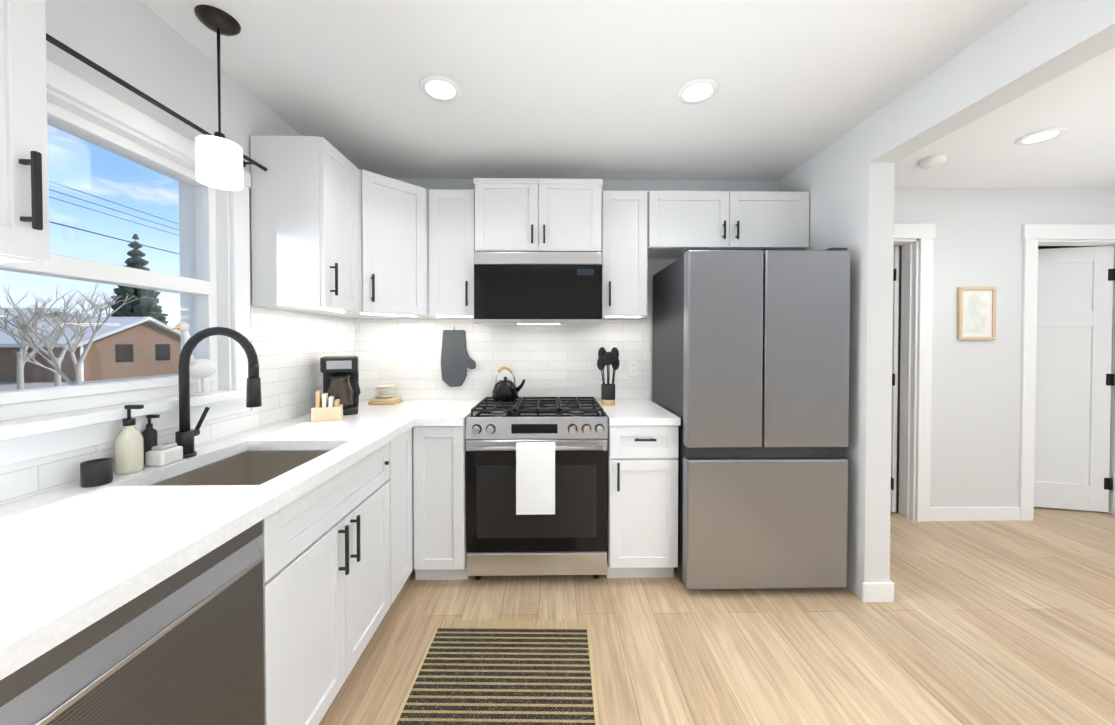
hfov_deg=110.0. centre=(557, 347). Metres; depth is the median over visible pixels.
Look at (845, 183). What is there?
wall
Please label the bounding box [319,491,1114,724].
floor
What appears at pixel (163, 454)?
sponge holder
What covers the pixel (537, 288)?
microwave
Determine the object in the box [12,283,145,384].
tree
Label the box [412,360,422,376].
electrical outlet
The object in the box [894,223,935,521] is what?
door frame
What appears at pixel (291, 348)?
tile backsplash
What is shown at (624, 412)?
countertop
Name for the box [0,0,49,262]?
upper cabinet
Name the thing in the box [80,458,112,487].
cup
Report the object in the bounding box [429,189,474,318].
upper cabinet
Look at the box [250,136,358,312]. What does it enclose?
upper cabinet
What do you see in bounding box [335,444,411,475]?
drawer
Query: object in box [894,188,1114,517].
wall
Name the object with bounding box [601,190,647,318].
upper cabinet
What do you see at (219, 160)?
pendant light
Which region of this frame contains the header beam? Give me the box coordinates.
[869,0,1114,162]
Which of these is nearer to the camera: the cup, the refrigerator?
the cup
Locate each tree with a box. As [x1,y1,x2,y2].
[0,285,105,389]
[0,296,102,386]
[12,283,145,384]
[111,234,167,323]
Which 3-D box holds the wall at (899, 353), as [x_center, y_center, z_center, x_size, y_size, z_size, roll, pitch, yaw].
[3.063,0.040,3.909,0.120,2.440,1.840,0,1,-1]
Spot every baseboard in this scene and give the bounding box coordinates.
[862,581,893,601]
[930,507,1019,520]
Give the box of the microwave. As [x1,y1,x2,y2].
[474,252,601,325]
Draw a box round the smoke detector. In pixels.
[919,155,946,168]
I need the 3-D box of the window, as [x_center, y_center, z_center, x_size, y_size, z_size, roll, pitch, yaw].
[-1.466,-0.276,1.276,0.221,0.985,0.935,0,1,-1]
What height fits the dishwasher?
0.864 m
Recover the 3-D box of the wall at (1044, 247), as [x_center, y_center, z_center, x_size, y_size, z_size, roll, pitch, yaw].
[4.920,0.072,1.559,0.200,2.440,6.800,0,1,-1]
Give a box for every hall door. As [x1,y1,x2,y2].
[890,246,898,511]
[1034,246,1114,511]
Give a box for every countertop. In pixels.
[0,400,443,679]
[416,400,481,425]
[597,400,680,425]
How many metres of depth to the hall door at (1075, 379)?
3.04 m
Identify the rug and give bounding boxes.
[392,618,598,724]
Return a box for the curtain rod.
[46,33,266,170]
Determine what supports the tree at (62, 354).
on the ground
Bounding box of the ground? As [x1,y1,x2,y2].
[0,374,177,390]
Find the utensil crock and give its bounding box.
[597,347,619,405]
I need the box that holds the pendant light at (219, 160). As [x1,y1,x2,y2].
[194,4,242,190]
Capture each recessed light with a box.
[419,75,461,101]
[676,78,718,104]
[1015,127,1067,144]
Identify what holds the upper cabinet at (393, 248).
attached to the wall at (654, 266)
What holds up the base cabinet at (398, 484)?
on the floor
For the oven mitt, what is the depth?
2.66 m
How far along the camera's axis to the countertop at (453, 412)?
2.16 m
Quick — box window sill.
[0,388,249,466]
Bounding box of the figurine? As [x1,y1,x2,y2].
[171,322,216,395]
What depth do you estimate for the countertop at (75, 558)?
0.90 m
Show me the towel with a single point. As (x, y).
(535, 478)
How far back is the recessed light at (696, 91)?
1.74 m
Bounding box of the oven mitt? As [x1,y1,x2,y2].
[441,326,475,386]
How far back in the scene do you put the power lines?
14.39 m
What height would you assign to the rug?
0.010 m
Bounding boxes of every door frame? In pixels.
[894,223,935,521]
[1019,224,1114,520]
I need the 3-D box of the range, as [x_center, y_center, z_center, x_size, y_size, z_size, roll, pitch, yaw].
[-0.115,0.807,2.367,0.761,0.949,0.683,0,1,-1]
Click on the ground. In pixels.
(9, 386)
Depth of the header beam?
1.41 m
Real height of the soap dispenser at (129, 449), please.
0.207 m
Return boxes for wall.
[45,0,353,409]
[393,178,778,400]
[779,117,894,598]
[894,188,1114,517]
[894,245,901,490]
[1038,246,1095,248]
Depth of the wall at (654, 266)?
2.71 m
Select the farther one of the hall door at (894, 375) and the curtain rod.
the hall door at (894, 375)
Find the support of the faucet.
on the countertop at (75, 558)
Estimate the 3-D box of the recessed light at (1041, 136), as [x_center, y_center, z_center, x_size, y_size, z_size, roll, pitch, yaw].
[2.631,-1.151,2.126,0.184,0.008,0.184,0,1,-1]
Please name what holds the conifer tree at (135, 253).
on the ground
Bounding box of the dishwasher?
[0,520,263,724]
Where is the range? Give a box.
[465,397,607,579]
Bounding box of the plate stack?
[368,385,402,404]
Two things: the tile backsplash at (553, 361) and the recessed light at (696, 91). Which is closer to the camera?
the recessed light at (696, 91)
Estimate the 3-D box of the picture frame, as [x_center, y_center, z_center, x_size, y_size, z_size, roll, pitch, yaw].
[3.064,-0.253,2.853,0.270,0.385,0.022,0,1,-1]
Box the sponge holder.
[146,443,182,465]
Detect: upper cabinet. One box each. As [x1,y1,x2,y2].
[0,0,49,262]
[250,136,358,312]
[304,169,441,318]
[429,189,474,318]
[473,178,602,251]
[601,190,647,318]
[647,191,808,258]
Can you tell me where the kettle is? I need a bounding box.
[492,366,525,400]
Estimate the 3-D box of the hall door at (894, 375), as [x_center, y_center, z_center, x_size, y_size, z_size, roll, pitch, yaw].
[2.518,0.236,3.346,0.087,2.038,0.757,0,1,-7]
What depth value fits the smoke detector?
2.38 m
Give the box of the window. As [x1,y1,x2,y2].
[0,59,250,421]
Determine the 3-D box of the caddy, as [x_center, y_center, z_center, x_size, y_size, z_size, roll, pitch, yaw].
[-1.188,0.295,2.016,0.130,0.150,0.080,0,1,-21]
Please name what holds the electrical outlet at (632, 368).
attached to the tile backsplash at (553, 361)
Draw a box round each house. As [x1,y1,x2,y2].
[0,308,74,320]
[0,317,180,381]
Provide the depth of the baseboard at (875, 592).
1.97 m
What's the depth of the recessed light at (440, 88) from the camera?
1.72 m
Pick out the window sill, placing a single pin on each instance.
(28, 439)
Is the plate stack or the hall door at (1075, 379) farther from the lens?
the hall door at (1075, 379)
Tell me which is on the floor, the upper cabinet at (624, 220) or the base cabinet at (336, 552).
the base cabinet at (336, 552)
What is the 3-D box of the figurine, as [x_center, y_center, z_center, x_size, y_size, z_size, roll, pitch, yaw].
[-1.371,0.042,1.473,0.069,0.278,0.178,0,1,-1]
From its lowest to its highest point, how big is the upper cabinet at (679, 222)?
0.344 m
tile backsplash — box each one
[0,306,355,504]
[356,319,650,399]
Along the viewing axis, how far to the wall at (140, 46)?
1.33 m
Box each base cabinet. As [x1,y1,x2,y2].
[256,496,395,724]
[302,472,412,596]
[412,424,468,579]
[606,424,677,577]
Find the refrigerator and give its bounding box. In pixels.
[652,247,849,588]
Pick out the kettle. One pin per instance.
(505, 390)
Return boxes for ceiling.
[139,0,1114,188]
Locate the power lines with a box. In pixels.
[49,181,178,253]
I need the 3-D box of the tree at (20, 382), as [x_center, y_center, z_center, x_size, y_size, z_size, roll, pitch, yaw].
[-18.348,-0.169,13.931,2.704,4.378,2.464,0,1,-1]
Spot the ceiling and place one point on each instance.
(569, 89)
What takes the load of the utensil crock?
on the countertop at (624, 412)
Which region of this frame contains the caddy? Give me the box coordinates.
[311,390,342,421]
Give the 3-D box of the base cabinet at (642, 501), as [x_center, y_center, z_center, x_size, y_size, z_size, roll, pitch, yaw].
[0.459,0.845,2.391,0.375,0.872,0.669,0,1,-1]
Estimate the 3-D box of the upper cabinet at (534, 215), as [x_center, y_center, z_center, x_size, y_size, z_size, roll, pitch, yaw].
[-0.117,-0.796,2.493,0.769,0.430,0.390,0,1,-1]
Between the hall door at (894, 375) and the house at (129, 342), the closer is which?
the hall door at (894, 375)
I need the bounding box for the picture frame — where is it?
[957,287,996,339]
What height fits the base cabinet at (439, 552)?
0.872 m
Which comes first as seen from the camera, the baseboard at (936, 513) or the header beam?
the header beam
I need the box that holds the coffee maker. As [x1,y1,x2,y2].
[320,356,360,414]
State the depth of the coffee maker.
2.15 m
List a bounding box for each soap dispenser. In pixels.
[115,405,143,474]
[142,415,159,464]
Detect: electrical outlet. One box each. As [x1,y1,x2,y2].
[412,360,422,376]
[628,360,637,376]
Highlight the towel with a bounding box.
[516,442,554,514]
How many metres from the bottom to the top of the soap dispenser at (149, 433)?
0.160 m
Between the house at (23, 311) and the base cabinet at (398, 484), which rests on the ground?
the house at (23, 311)
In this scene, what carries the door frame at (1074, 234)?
attached to the wall at (975, 414)
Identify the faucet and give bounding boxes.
[175,327,261,458]

